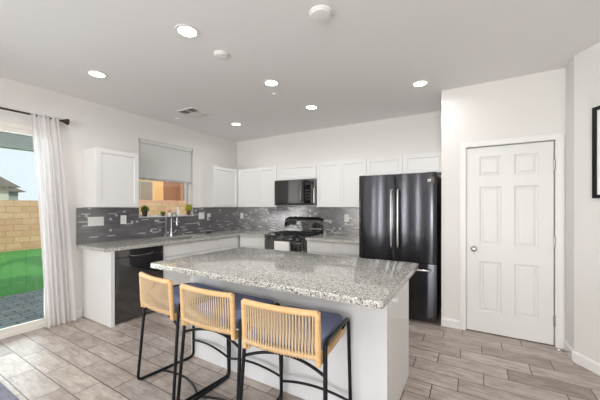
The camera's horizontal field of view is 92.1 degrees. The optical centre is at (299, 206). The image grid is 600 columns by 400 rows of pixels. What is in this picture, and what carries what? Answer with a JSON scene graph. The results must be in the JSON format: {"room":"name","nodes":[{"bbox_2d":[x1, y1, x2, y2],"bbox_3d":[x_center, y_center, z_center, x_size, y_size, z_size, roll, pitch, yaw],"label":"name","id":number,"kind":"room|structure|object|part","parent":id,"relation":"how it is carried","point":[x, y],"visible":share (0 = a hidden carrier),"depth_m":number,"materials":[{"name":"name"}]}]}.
{"room":"kitchen","nodes":[
{"label":"kitchen","id":0,"kind":"room"},
{"bbox_2d":[0,77,236,315],"bbox_3d":[-3.774,0.014,2.072,0.150,2.740,9.650,0,0,31],"label":"wall","id":1,"kind":"structure","parent":0,"point":[91,125],"depth_m":3.71,"materials":[{"name":"white paint"}]},
{"bbox_2d":[0,121,45,338],"bbox_3d":[-3.740,0.241,2.104,0.115,2.285,3.140,0,0,31],"label":"door","id":2,"kind":"structure","parent":1,"relation":"in","point":[5,126],"depth_m":3.15,"materials":[{"name":"white plastic"}]},
{"bbox_2d":[0,107,69,124],"bbox_3d":[-3.676,-0.984,1.974,0.123,0.125,3.482,0,0,31],"label":"curtain rod","id":3,"kind":"object","parent":1,"relation":"attached to","point":[66,121],"visible":0.64,"depth_m":3.13,"materials":[{"name":"brown metal"}]},
{"bbox_3d":[-3.674,-1.011,1.927,0.022,0.022,3.405,0,0,31],"label":"rod","id":4,"kind":"part","parent":3,"relation":"part of","materials":[{"name":"brown metal"}]},
{"bbox_2d":[30,112,76,327],"bbox_3d":[-2.834,0.169,3.336,0.061,2.405,0.440,0,0,31],"label":"curtain","id":5,"kind":"object","parent":3,"relation":"hanging from","point":[59,292],"visible":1,"depth_m":3.33,"materials":[{"name":"white fabric"}]},
{"bbox_2d":[76,309,81,317],"bbox_3d":[-2.808,1.336,3.533,0.014,0.095,0.250,0,0,31],"label":"baseboard","id":6,"kind":"structure","parent":1,"relation":"attached to","point":[78,312],"depth_m":3.61,"materials":[{"name":"white paint"}]},
{"bbox_2d":[83,147,138,206],"bbox_3d":[-2.467,-0.359,3.797,0.328,0.725,0.522,0,0,31],"label":"upper cabinet","id":7,"kind":"object","parent":1,"relation":"attached to","point":[110,177],"visible":1,"depth_m":3.64,"materials":[{"name":"white paint"}]},
{"bbox_2d":[76,207,236,244],"bbox_3d":[-2.044,0.241,4.817,0.012,0.458,2.862,0,0,31],"label":"backsplash","id":8,"kind":"structure","parent":1,"relation":"attached to","point":[222,218],"depth_m":4.28,"materials":[{"name":"grey tile"}]},
{"bbox_2d":[88,217,103,225],"bbox_3d":[-2.656,0.189,3.769,0.009,0.118,0.185,0,0,31],"label":"switch plate","id":9,"kind":"object","parent":8,"relation":"attached to","point":[92,221],"visible":1,"depth_m":3.76,"materials":[{"name":"white plastic"}]},
{"bbox_2d":[121,215,125,223],"bbox_3d":[-2.480,0.179,4.065,0.008,0.122,0.078,0,0,31],"label":"outlet","id":10,"kind":"object","parent":8,"relation":"attached to","point":[123,217],"visible":1,"depth_m":4.06,"materials":[{"name":"white plastic"}]},
{"bbox_2d":[199,212,203,218],"bbox_3d":[-1.781,0.162,5.238,0.009,0.118,0.125,0,0,31],"label":"switch plate","id":11,"kind":"object","parent":8,"relation":"attached to","point":[201,215],"visible":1,"depth_m":5.23,"materials":[{"name":"white plastic"}]},
{"bbox_2d":[139,138,191,183],"bbox_3d":[-2.158,-0.709,4.697,0.044,0.613,0.941,0,0,31],"label":"window shade","id":12,"kind":"object","parent":1,"relation":"attached to","point":[158,161],"visible":0.86,"depth_m":4.64,"materials":[{"name":"grey fabric"}]},
{"bbox_3d":[-2.162,-0.424,4.699,0.030,0.035,0.933,0,0,31],"label":"rail","id":13,"kind":"part","parent":12,"relation":"part of","materials":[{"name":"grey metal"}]},
{"bbox_2d":[139,184,193,217],"bbox_3d":[-2.174,-0.429,4.706,0.142,1.175,0.965,0,0,31],"label":"window","id":14,"kind":"structure","parent":1,"relation":"in","point":[188,185],"depth_m":4.96,"materials":[{"name":"white plastic"}]},
{"bbox_2d":[140,205,149,216],"bbox_3d":[-2.348,0.059,4.379,0.117,0.175,0.131,0,0,31],"label":"potted plant","id":15,"kind":"object","parent":14,"relation":"on","point":[144,212],"visible":1,"depth_m":4.35,"materials":[{"name":"green plant"}]},
{"bbox_3d":[-2.348,0.104,4.377,0.083,0.085,0.083,0,0,31],"label":"pot","id":16,"kind":"part","parent":15,"relation":"part of","materials":[{"name":"ceramic"}]},
{"bbox_3d":[-2.152,0.153,4.694,0.092,0.012,0.965,0,0,31],"label":"sill","id":17,"kind":"part","parent":14,"relation":"part of","materials":[{"name":"white paint"}]},
{"bbox_2d":[185,205,191,214],"bbox_3d":[-1.949,0.050,5.051,0.122,0.194,0.115,0,0,8],"label":"potted plant","id":18,"kind":"object","parent":14,"relation":"on","point":[188,208],"visible":0.98,"depth_m":5.02,"materials":[{"name":"yellow plant"}]},
{"bbox_2d":[201,166,237,206],"bbox_3d":[-1.500,-0.359,5.421,0.328,0.725,0.603,0,0,31],"label":"upper cabinet","id":19,"kind":"object","parent":1,"relation":"attached to","point":[219,185],"visible":1,"depth_m":5.23,"materials":[{"name":"white paint"}]},
{"bbox_3d":[-1.367,-0.359,5.342,0.019,0.721,0.599,0,0,31],"label":"door","id":20,"kind":"part","parent":19,"relation":"part of","materials":[{"name":"white paint"}]},
{"bbox_2d":[0,0,599,141],"bbox_3d":[-1.149,-1.431,0.420,6.350,0.150,9.800,0,0,31],"label":"ceiling","id":21,"kind":"structure","parent":0,"point":[360,64],"depth_m":2.54,"materials":[{"name":"white paint"}]},
{"bbox_2d":[86,70,107,78],"bbox_3d":[-2.072,-1.353,2.955,0.184,0.007,0.184,0,0,31],"label":"recessed light","id":22,"kind":"object","parent":21,"relation":"in","point":[97,74],"visible":1,"depth_m":2.96,"materials":[{"name":"white paint"}]},
{"bbox_2d":[174,24,199,38],"bbox_3d":[-0.870,-1.353,2.233,0.184,0.007,0.184,0,0,31],"label":"recessed light","id":23,"kind":"object","parent":21,"relation":"in","point":[184,30],"visible":1,"depth_m":2.23,"materials":[{"name":"white paint"}]},
{"bbox_2d":[176,107,209,117],"bbox_3d":[-1.529,-1.351,4.150,0.330,0.010,0.330,0,0,31],"label":"ceiling vent","id":24,"kind":"object","parent":21,"relation":"in","point":[193,112],"visible":1,"depth_m":4.14,"materials":[{"name":"white metal"}]},
{"bbox_2d":[214,50,228,58],"bbox_3d":[-0.700,-1.344,2.568,0.128,0.024,0.127,0,0,31],"label":"smoke detector","id":25,"kind":"object","parent":21,"relation":"attached to","point":[219,54],"visible":1,"depth_m":2.55,"materials":[{"name":"white plastic"}]},
{"bbox_2d":[263,79,279,86],"bbox_3d":[-0.314,-1.353,3.165,0.184,0.007,0.184,0,0,31],"label":"recessed light","id":26,"kind":"object","parent":21,"relation":"in","point":[270,82],"visible":1,"depth_m":3.17,"materials":[{"name":"white paint"}]},
{"bbox_2d":[305,105,317,109],"bbox_3d":[0.155,-1.353,3.938,0.184,0.007,0.184,0,0,31],"label":"recessed light","id":27,"kind":"object","parent":21,"relation":"in","point":[308,107],"visible":1,"depth_m":3.94,"materials":[{"name":"white paint"}]},
{"bbox_2d":[310,5,331,21],"bbox_3d":[0.144,-1.342,2.019,0.156,0.028,0.155,0,0,31],"label":"smoke detector","id":28,"kind":"object","parent":21,"relation":"attached to","point":[319,13],"visible":1,"depth_m":1.99,"materials":[{"name":"white plastic"}]},
{"bbox_2d":[411,80,428,86],"bbox_3d":[1.321,-1.353,3.180,0.184,0.007,0.184,0,0,31],"label":"recessed light","id":29,"kind":"object","parent":21,"relation":"in","point":[420,83],"visible":1,"depth_m":3.17,"materials":[{"name":"white paint"}]},
{"bbox_2d":[0,310,599,399],"bbox_3d":[-1.149,1.414,0.420,6.350,0.060,9.800,0,0,31],"label":"floor","id":30,"kind":"structure","parent":0,"point":[83,358],"depth_m":2.49,"materials":[{"name":"beige tile"}]},
{"bbox_2d":[0,382,18,399],"bbox_3d":[-1.971,1.377,0.634,2.380,0.012,2.425,0,0,31],"label":"area rug","id":31,"kind":"object","parent":30,"relation":"on","point":[5,393],"visible":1,"depth_m":2.11,"materials":[{"name":"grey fabric"}]},
{"bbox_2d":[83,249,114,326],"bbox_3d":[-2.444,0.947,3.504,0.667,0.874,0.043,0,0,31],"label":"end panel","id":32,"kind":"object","parent":30,"relation":"on","point":[98,267],"visible":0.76,"depth_m":3.45,"materials":[{"name":"white paint"}]},
{"bbox_2d":[115,245,162,323],"bbox_3d":[-2.254,0.948,3.777,0.675,0.872,0.612,0,0,31],"label":"dishwasher","id":33,"kind":"object","parent":30,"relation":"on","point":[128,263],"visible":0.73,"depth_m":3.51,"materials":[{"name":"black metal"}]},
{"bbox_3d":[-2.023,1.324,3.639,0.030,0.090,0.592,0,0,31],"label":"kick plate","id":34,"kind":"part","parent":33,"relation":"part of","materials":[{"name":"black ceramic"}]},
{"bbox_3d":[-2.006,0.560,3.629,0.050,0.089,0.604,0,0,31],"label":"control panel","id":35,"kind":"part","parent":33,"relation":"part of","materials":[{"name":"black metal"}]},
{"bbox_3d":[-1.979,0.595,3.613,0.035,0.047,0.321,0,0,31],"label":"handle","id":36,"kind":"part","parent":33,"relation":"part of","materials":[{"name":"grey metal"}]},
{"bbox_2d":[137,272,227,399],"bbox_3d":[-0.935,0.946,2.313,0.548,0.876,0.525,0,0,37],"label":"bar stool","id":37,"kind":"object","parent":30,"relation":"on","point":[164,298],"visible":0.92,"depth_m":2.13,"materials":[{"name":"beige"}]},
{"bbox_3d":[-1.242,0.651,2.272,0.030,0.268,0.043,0,0,37],"label":"post","id":38,"kind":"part","parent":37,"relation":"part of","materials":[{"name":"brown wood"}]},
{"bbox_3d":[-1.077,0.524,2.125,0.446,0.031,0.055,0,0,37],"label":"rail","id":39,"kind":"part","parent":37,"relation":"part of","materials":[{"name":"brown wood"}]},
{"bbox_3d":[-1.071,0.741,2.134,0.445,0.027,0.050,0,0,37],"label":"rail","id":40,"kind":"part","parent":37,"relation":"part of","materials":[{"name":"brown wood"}]},
{"bbox_3d":[-1.127,1.025,2.474,0.047,0.717,0.501,0,0,37],"label":"frame","id":41,"kind":"part","parent":37,"relation":"part of","materials":[{"name":"black metal"}]},
{"bbox_3d":[-0.926,0.771,2.324,0.462,0.051,0.438,0,0,37],"label":"seat frame","id":42,"kind":"part","parent":37,"relation":"part of","materials":[{"name":"brown wood"}]},
{"bbox_3d":[-0.892,0.651,2.005,0.030,0.268,0.043,0,0,37],"label":"post","id":43,"kind":"part","parent":37,"relation":"part of","materials":[{"name":"brown wood"}]},
{"bbox_2d":[155,283,222,310],"bbox_3d":[-0.917,0.714,2.336,0.424,0.060,0.425,0,0,37],"label":"cushion","id":44,"kind":"object","parent":37,"relation":"on","point":[176,288],"depth_m":2.37,"materials":[{"name":"blue fabric"}]},
{"bbox_3d":[-0.730,1.025,2.172,0.042,0.717,0.501,0,0,36],"label":"frame","id":45,"kind":"part","parent":37,"relation":"part of","materials":[{"name":"black metal"}]},
{"bbox_2d":[163,238,218,284],"bbox_3d":[-1.853,0.947,4.486,0.618,0.874,1.000,0,0,31],"label":"base cabinet","id":46,"kind":"object","parent":30,"relation":"on","point":[170,251],"visible":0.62,"depth_m":4.19,"materials":[{"name":"white paint"}]},
{"bbox_3d":[-1.724,0.604,4.118,0.019,0.160,0.495,0,0,31],"label":"drawer","id":47,"kind":"part","parent":46,"relation":"part of","materials":[{"name":"white paint"}]},
{"bbox_3d":[-1.724,0.984,4.118,0.019,0.580,0.495,0,0,31],"label":"door","id":48,"kind":"part","parent":46,"relation":"part of","materials":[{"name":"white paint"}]},
{"bbox_3d":[-1.468,0.604,4.547,0.019,0.160,0.495,0,0,31],"label":"drawer","id":49,"kind":"part","parent":46,"relation":"part of","materials":[{"name":"white paint"}]},
{"bbox_3d":[-1.468,0.984,4.547,0.019,0.580,0.495,0,0,31],"label":"door","id":50,"kind":"part","parent":46,"relation":"part of","materials":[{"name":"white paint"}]},
{"bbox_2d":[176,283,279,399],"bbox_3d":[-0.479,0.946,2.004,0.548,0.876,0.525,0,0,30],"label":"bar stool","id":51,"kind":"object","parent":30,"relation":"on","point":[220,313],"visible":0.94,"depth_m":1.82,"materials":[{"name":"beige wicker"}]},
{"bbox_3d":[-0.779,0.651,1.923,0.030,0.268,0.043,0,0,30],"label":"post","id":52,"kind":"part","parent":51,"relation":"part of","materials":[{"name":"brown wood"}]},
{"bbox_3d":[-0.688,1.025,2.137,0.042,0.717,0.501,0,0,31],"label":"frame","id":53,"kind":"part","parent":51,"relation":"part of","materials":[{"name":"black"}]},
{"bbox_3d":[-0.596,0.524,1.800,0.446,0.031,0.055,0,0,30],"label":"rail","id":54,"kind":"part","parent":51,"relation":"part of","materials":[{"name":"brown wood"}]},
{"bbox_3d":[-0.591,0.741,1.809,0.445,0.027,0.050,0,0,30],"label":"rail","id":55,"kind":"part","parent":51,"relation":"part of","materials":[{"name":"brown wood"}]},
{"bbox_3d":[-0.472,0.771,2.015,0.462,0.051,0.438,0,0,30],"label":"seat frame","id":56,"kind":"part","parent":51,"relation":"part of","materials":[{"name":"brown wood"}]},
{"bbox_3d":[-0.397,0.651,1.704,0.030,0.268,0.043,0,0,30],"label":"post","id":57,"kind":"part","parent":51,"relation":"part of","materials":[{"name":"brown wood"}]},
{"bbox_2d":[193,293,273,328],"bbox_3d":[-0.465,0.714,2.029,0.424,0.060,0.425,0,0,30],"label":"cushion","id":58,"kind":"object","parent":51,"relation":"on","point":[238,297],"depth_m":2.00,"materials":[{"name":"blue fabric"}]},
{"bbox_3d":[-0.258,1.025,1.891,0.042,0.717,0.501,0,0,28],"label":"frame","id":59,"kind":"part","parent":51,"relation":"part of","materials":[{"name":"black metal"}]},
{"bbox_2d":[218,236,240,250],"bbox_3d":[-1.315,0.947,5.389,0.618,0.874,1.100,0,0,31],"label":"base cabinet","id":60,"kind":"object","parent":30,"relation":"on","point":[225,243],"visible":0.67,"depth_m":4.96,"materials":[{"name":"white paint"}]},
{"bbox_2d":[77,229,276,251],"bbox_3d":[-1.510,0.489,4.495,1.233,0.040,2.842,0,0,31],"label":"countertop","id":61,"kind":"structure","parent":60,"relation":"on","point":[154,241],"depth_m":4.05,"materials":[{"name":"stone"}]},
{"bbox_2d":[170,212,177,235],"bbox_3d":[-2.010,0.277,4.600,0.109,0.385,0.213,0,0,-29],"label":"faucet","id":62,"kind":"object","parent":61,"relation":"on","point":[171,233],"visible":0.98,"depth_m":4.62,"materials":[{"name":"silver metal"}]},
{"bbox_3d":[-1.221,0.604,4.962,0.019,0.160,0.457,0,0,31],"label":"drawer","id":63,"kind":"part","parent":60,"relation":"part of","materials":[{"name":"white paint"}]},
{"bbox_3d":[-1.221,0.984,4.962,0.019,0.580,0.457,0,0,31],"label":"door","id":64,"kind":"part","parent":60,"relation":"part of","materials":[{"name":"white paint"}]},
{"bbox_2d":[240,236,264,248],"bbox_3d":[-0.666,0.947,5.267,0.571,0.874,0.618,0,0,31],"label":"base cabinet","id":65,"kind":"object","parent":30,"relation":"on","point":[245,241],"visible":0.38,"depth_m":5.00,"materials":[{"name":"white paint"}]},
{"bbox_2d":[265,217,323,252],"bbox_3d":[-0.101,0.771,4.882,0.785,1.185,0.721,0,0,31],"label":"gas range","id":66,"kind":"object","parent":30,"relation":"on","point":[295,232],"visible":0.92,"depth_m":4.88,"materials":[{"name":"black metal"}]},
{"bbox_2d":[274,241,289,250],"bbox_3d":[-0.285,0.756,4.580,0.280,0.416,0.053,0,0,31],"label":"towel","id":67,"kind":"object","parent":66,"relation":"hanging from","point":[278,245],"visible":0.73,"depth_m":4.57,"materials":[{"name":"white fabric"}]},
{"bbox_3d":[-0.272,0.569,4.597,0.687,0.021,0.056,0,0,31],"label":"oven handle","id":68,"kind":"part","parent":66,"relation":"part of","materials":[{"name":"black"}]},
{"bbox_3d":[-0.247,0.855,4.637,0.777,0.638,0.042,0,0,31],"label":"oven door","id":69,"kind":"part","parent":66,"relation":"part of","materials":[{"name":"black metal"}]},
{"bbox_3d":[-0.245,0.508,4.641,0.781,0.046,0.034,0,0,31],"label":"panel","id":70,"kind":"part","parent":66,"relation":"part of","materials":[{"name":"black metal"}]},
{"bbox_2d":[265,232,322,237],"bbox_3d":[-0.084,0.473,4.911,0.785,0.022,0.655,0,0,31],"label":"cooktop","id":71,"kind":"object","parent":66,"relation":"in","point":[273,234],"depth_m":4.73,"materials":[{"name":"black metal"}]},
{"bbox_2d":[239,298,351,399],"bbox_3d":[-0.015,0.946,1.709,0.548,0.876,0.525,0,0,26],"label":"bar stool","id":72,"kind":"object","parent":30,"relation":"on","point":[293,332],"visible":1,"depth_m":1.52,"materials":[{"name":"beige wicker"}]},
{"bbox_3d":[-0.309,0.651,1.607,0.030,0.268,0.043,0,0,26],"label":"post","id":73,"kind":"part","parent":72,"relation":"part of","materials":[{"name":"brown wood"}]},
{"bbox_3d":[-0.233,1.025,1.827,0.042,0.717,0.501,0,0,27],"label":"frame","id":74,"kind":"part","parent":72,"relation":"part of","materials":[{"name":"black"}]},
{"bbox_3d":[-0.118,0.524,1.497,0.446,0.031,0.055,0,0,26],"label":"rail","id":75,"kind":"part","parent":72,"relation":"part of","materials":[{"name":"brown wood"}]},
{"bbox_3d":[-0.113,0.741,1.507,0.445,0.027,0.050,0,0,26],"label":"rail","id":76,"kind":"part","parent":72,"relation":"part of","materials":[{"name":"brown wood"}]},
{"bbox_3d":[-0.009,0.771,1.721,0.462,0.051,0.438,0,0,26],"label":"seat frame","id":77,"kind":"part","parent":72,"relation":"part of","materials":[{"name":"brown wood"}]},
{"bbox_2d":[252,306,342,352],"bbox_3d":[-0.003,0.714,1.735,0.424,0.060,0.425,0,0,26],"label":"cushion","id":78,"kind":"object","parent":72,"relation":"on","point":[329,321],"depth_m":1.65,"materials":[{"name":"blue fabric"}]},
{"bbox_3d":[0.088,0.651,1.416,0.030,0.268,0.043,0,0,26],"label":"post","id":79,"kind":"part","parent":72,"relation":"part of","materials":[{"name":"brown wood"}]},
{"bbox_3d":[0.213,1.025,1.612,0.042,0.717,0.501,0,0,24],"label":"frame","id":80,"kind":"part","parent":72,"relation":"part of","materials":[{"name":"black"}]},
{"bbox_2d":[191,275,408,399],"bbox_3d":[-0.047,0.947,2.533,1.832,0.874,0.702,0,0,31],"label":"kitchen island","id":81,"kind":"object","parent":30,"relation":"on","point":[379,337],"visible":0.57,"depth_m":2.02,"materials":[{"name":"white paint"}]},
{"bbox_2d":[150,247,418,308],"bbox_3d":[-0.137,0.489,2.416,1.945,0.040,1.136,0,0,31],"label":"island countertop","id":82,"kind":"structure","parent":81,"relation":"on","point":[371,283],"depth_m":2.10,"materials":[{"name":"stone"}]},
{"bbox_3d":[0.712,0.947,2.091,0.018,0.874,0.684,0,0,31],"label":"panel","id":83,"kind":"part","parent":81,"relation":"part of","materials":[{"name":"white paint"}]},
{"bbox_2d":[307,240,359,257],"bbox_3d":[0.642,0.947,4.487,0.885,0.874,0.618,0,0,31],"label":"base cabinet","id":84,"kind":"object","parent":30,"relation":"on","point":[316,247],"visible":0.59,"depth_m":4.22,"materials":[{"name":"white paint"}]},
{"bbox_3d":[0.299,0.604,4.343,0.438,0.160,0.019,0,0,31],"label":"drawer","id":85,"kind":"part","parent":84,"relation":"part of","materials":[{"name":"white paint"}]},
{"bbox_2d":[305,234,358,243],"bbox_3d":[0.636,0.489,4.477,0.890,0.040,0.677,0,0,31],"label":"countertop","id":86,"kind":"structure","parent":84,"relation":"on","point":[325,237],"depth_m":4.30,"materials":[{"name":"stone"}]},
{"bbox_3d":[0.679,0.604,4.117,0.438,0.160,0.019,0,0,31],"label":"drawer","id":87,"kind":"part","parent":84,"relation":"part of","materials":[{"name":"white paint"}]},
{"bbox_3d":[0.679,0.984,4.117,0.438,0.580,0.019,0,0,31],"label":"door","id":88,"kind":"part","parent":84,"relation":"part of","materials":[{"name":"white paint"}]},
{"bbox_2d":[359,172,440,323],"bbox_3d":[1.368,0.486,3.904,0.935,1.795,0.857,0,0,31],"label":"refrigerator","id":89,"kind":"object","parent":30,"relation":"on","point":[400,214],"visible":0.85,"depth_m":3.51,"materials":[{"name":"black metal"}]},
{"bbox_3d":[0.993,0.130,3.735,0.464,1.072,0.068,0,0,31],"label":"door","id":90,"kind":"part","parent":89,"relation":"part of","materials":[{"name":"black metal"}]},
{"bbox_3d":[1.131,0.146,3.585,0.023,0.747,0.064,0,0,31],"label":"handle","id":91,"kind":"part","parent":89,"relation":"part of","materials":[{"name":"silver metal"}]},
{"bbox_3d":[1.200,0.146,3.544,0.023,0.747,0.064,0,0,31],"label":"handle","id":92,"kind":"part","parent":89,"relation":"part of","materials":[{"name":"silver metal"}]},
{"bbox_3d":[1.196,0.992,3.615,0.935,0.633,0.068,0,0,31],"label":"freezer drawer","id":93,"kind":"part","parent":89,"relation":"part of","materials":[{"name":"black metal"}]},
{"bbox_3d":[1.398,0.130,3.494,0.464,1.072,0.068,0,0,31],"label":"door","id":94,"kind":"part","parent":89,"relation":"part of","materials":[{"name":"black metal"}]},
{"bbox_2d":[237,111,550,235],"bbox_3d":[0.891,0.014,4.822,5.050,2.740,0.150,0,0,31],"label":"wall","id":95,"kind":"structure","parent":0,"point":[418,133],"depth_m":4.80,"materials":[{"name":"white paint"}]},
{"bbox_2d":[238,166,286,206],"bbox_3d":[-0.726,-0.359,5.506,0.908,0.725,0.328,0,0,31],"label":"upper cabinet","id":96,"kind":"object","parent":95,"relation":"attached to","point":[256,186],"visible":0.91,"depth_m":5.35,"materials":[{"name":"white paint"}]},
{"bbox_3d":[-0.974,-0.359,5.474,0.509,0.721,0.019,0,0,31],"label":"door","id":97,"kind":"part","parent":96,"relation":"part of","materials":[{"name":"white paint"}]},
{"bbox_3d":[-0.584,-0.359,5.242,0.391,0.721,0.019,0,0,31],"label":"door","id":98,"kind":"part","parent":96,"relation":"part of","materials":[{"name":"white paint"}]},
{"bbox_2d":[277,163,316,180],"bbox_3d":[0.010,-0.593,5.068,0.796,0.257,0.328,0,0,31],"label":"upper cabinet","id":99,"kind":"object","parent":95,"relation":"attached to","point":[299,171],"visible":0.7,"depth_m":4.92,"materials":[{"name":"white paint"}]},
{"bbox_2d":[275,179,316,204],"bbox_3d":[-0.019,-0.244,5.018,0.787,0.432,0.443,0,0,31],"label":"microwave","id":100,"kind":"object","parent":99,"relation":"attached to","point":[299,191],"visible":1,"depth_m":4.83,"materials":[{"name":"black metal"}]},
{"bbox_3d":[-0.189,-0.260,4.931,0.580,0.393,0.032,0,0,31],"label":"door","id":101,"kind":"part","parent":100,"relation":"part of","materials":[{"name":"black glass"}]},
{"bbox_3d":[0.148,-0.260,4.729,0.200,0.393,0.032,0,0,31],"label":"control panel","id":102,"kind":"part","parent":100,"relation":"part of","materials":[{"name":"black glass"}]},
{"bbox_2d":[237,206,358,235],"bbox_3d":[-0.056,0.231,5.291,2.918,0.478,0.012,0,0,31],"label":"backsplash","id":103,"kind":"structure","parent":95,"relation":"attached to","point":[254,218],"depth_m":5.29,"materials":[{"name":"grey tile"}]},
{"bbox_2d":[344,214,348,221],"bbox_3d":[0.771,0.184,4.787,0.078,0.120,0.008,0,0,31],"label":"outlet","id":104,"kind":"object","parent":103,"relation":"attached to","point":[346,216],"visible":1,"depth_m":4.79,"materials":[{"name":"white plastic"}]},
{"bbox_2d":[317,158,366,206],"bbox_3d":[0.711,-0.359,4.650,0.828,0.725,0.328,0,0,31],"label":"upper cabinet","id":105,"kind":"object","parent":95,"relation":"attached to","point":[337,181],"visible":0.77,"depth_m":4.52,"materials":[{"name":"white paint"}]},
{"bbox_3d":[0.454,-0.359,4.623,0.410,0.721,0.019,0,0,31],"label":"door","id":106,"kind":"part","parent":105,"relation":"part of","materials":[{"name":"white paint"}]},
{"bbox_3d":[0.809,-0.359,4.411,0.410,0.721,0.019,0,0,31],"label":"door","id":107,"kind":"part","parent":105,"relation":"part of","materials":[{"name":"white paint"}]},
{"bbox_2d":[367,152,440,175],"bbox_3d":[1.515,-0.586,4.171,1.037,0.270,0.328,0,0,31],"label":"upper cabinet","id":108,"kind":"object","parent":95,"relation":"attached to","point":[424,162],"visible":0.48,"depth_m":4.01,"materials":[{"name":"white paint"}]},
{"bbox_3d":[1.213,-0.586,4.171,0.514,0.266,0.019,0,0,31],"label":"door","id":109,"kind":"part","parent":108,"relation":"part of","materials":[{"name":"white paint"}]},
{"bbox_3d":[1.659,-0.586,3.905,0.514,0.266,0.019,0,0,31],"label":"door","id":110,"kind":"part","parent":108,"relation":"part of","materials":[{"name":"white paint"}]},
{"bbox_2d":[441,68,565,346],"bbox_3d":[2.363,0.014,3.407,1.193,2.740,0.773,0,0,31],"label":"wall","id":111,"kind":"structure","parent":0,"point":[531,104],"depth_m":3.17,"materials":[{"name":"white paint"}]},
{"bbox_2d":[441,317,459,328],"bbox_3d":[1.729,1.336,3.327,0.187,0.095,0.014,0,0,31],"label":"baseboard","id":112,"kind":"structure","parent":111,"relation":"attached to","point":[447,322],"depth_m":3.32,"materials":[{"name":"white paint"}]},
{"bbox_2d":[466,141,554,344],"bbox_3d":[2.191,0.360,3.046,0.762,2.023,0.104,0,0,31],"label":"door","id":113,"kind":"structure","parent":111,"relation":"in","point":[510,239],"depth_m":3.04,"materials":[{"name":"white paint"}]},
{"bbox_2d":[460,133,563,348],"bbox_3d":[2.193,0.331,3.049,0.886,2.105,0.016,0,0,31],"label":"trim","id":114,"kind":"structure","parent":111,"relation":"attached to","point":[559,137],"depth_m":2.84,"materials":[{"name":"white paint"}]},
{"bbox_2d":[566,42,599,362],"bbox_3d":[0.869,0.014,-1.232,1.190,2.740,8.727,0,0,31],"label":"wall","id":115,"kind":"structure","parent":0,"point":[583,70],"depth_m":2.52,"materials":[{"name":"white paint"}]},
{"bbox_2d":[564,339,599,375],"bbox_3d":[2.513,1.336,1.839,0.150,0.095,1.988,0,0,0],"label":"baseboard","id":116,"kind":"structure","parent":115,"relation":"attached to","point":[576,357],"depth_m":2.51,"materials":[{"name":"white paint"}]},
{"bbox_2d":[592,106,599,197],"bbox_3d":[2.474,-0.449,2.140,0.027,0.755,0.560,0,0,-4],"label":"framed picture","id":117,"kind":"object","parent":115,"relation":"attached to","point":[596,110],"visible":1,"depth_m":2.39,"materials":[{"name":"black"}]},
{"label":"outside","id":118,"kind":"structure","parent":0,"visible":0},
{"bbox_3d":[-25.665,1.514,32.196,51.400,0.140,100.000,0,0,31],"label":"ground","id":119,"kind":"structure","parent":118,"visible":0},
{"bbox_2d":[0,177,19,199],"bbox_3d":[-18.285,-0.886,12.737,6.800,4.660,7.120,0,0,31],"label":"neighbor house","id":120,"kind":"structure","parent":119,"relation":"on","point":[5,184],"depth_m":13.78,"materials":[{"name":"white paint"}]},
{"bbox_2d":[9,188,25,199],"bbox_3d":[-22.744,-0.086,20.882,6.800,3.060,2.650,0,0,31],"label":"neighbor house","id":121,"kind":"structure","parent":119,"relation":"on","point":[13,192],"depth_m":19.90,"materials":[{"name":"grey paint"}]},
{"bbox_2d":[0,200,186,251],"bbox_3d":[-8.279,0.609,11.361,0.200,1.650,34.000,0,0,31],"label":"fence","id":122,"kind":"object","parent":119,"relation":"on","point":[19,219],"visible":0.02,"depth_m":9.64,"materials":[{"name":"beige brick"}]},
{"bbox_2d":[139,180,186,202],"bbox_3d":[-8.692,-1.686,18.825,7.050,6.260,10.400,0,0,31],"label":"neighbor house","id":123,"kind":"structure","parent":119,"relation":"on","point":[149,191],"depth_m":15.96,"materials":[{"name":"brown paint"}]},
{"bbox_3d":[-8.122,-0.566,15.278,0.030,1.500,0.610,0,0,31],"label":"pane","id":124,"kind":"part","parent":123,"relation":"part of","materials":[{"name":"brown"}]},
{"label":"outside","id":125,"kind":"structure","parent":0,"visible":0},
{"bbox_2d":[0,248,43,296],"bbox_3d":[-5.964,1.479,8.819,6.380,0.090,32.000,0,0,31],"label":"lawn","id":126,"kind":"structure","parent":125,"point":[21,271],"depth_m":6.42,"materials":[{"name":"green plant"}]},
{"bbox_2d":[0,131,33,151],"bbox_3d":[-4.240,-0.021,4.328,2.940,2.910,2.050,0,0,31],"label":"patio cover","id":127,"kind":"object","parent":126,"relation":"on","point":[8,140],"depth_m":5.28,"materials":[{"name":"grey paint"}]},
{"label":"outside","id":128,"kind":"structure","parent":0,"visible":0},
{"bbox_2d":[0,289,43,328],"bbox_3d":[-4.894,1.479,2.361,2.070,0.090,22.000,0,0,31],"label":"ground","id":129,"kind":"structure","parent":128,"point":[20,308],"depth_m":4.08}
]}

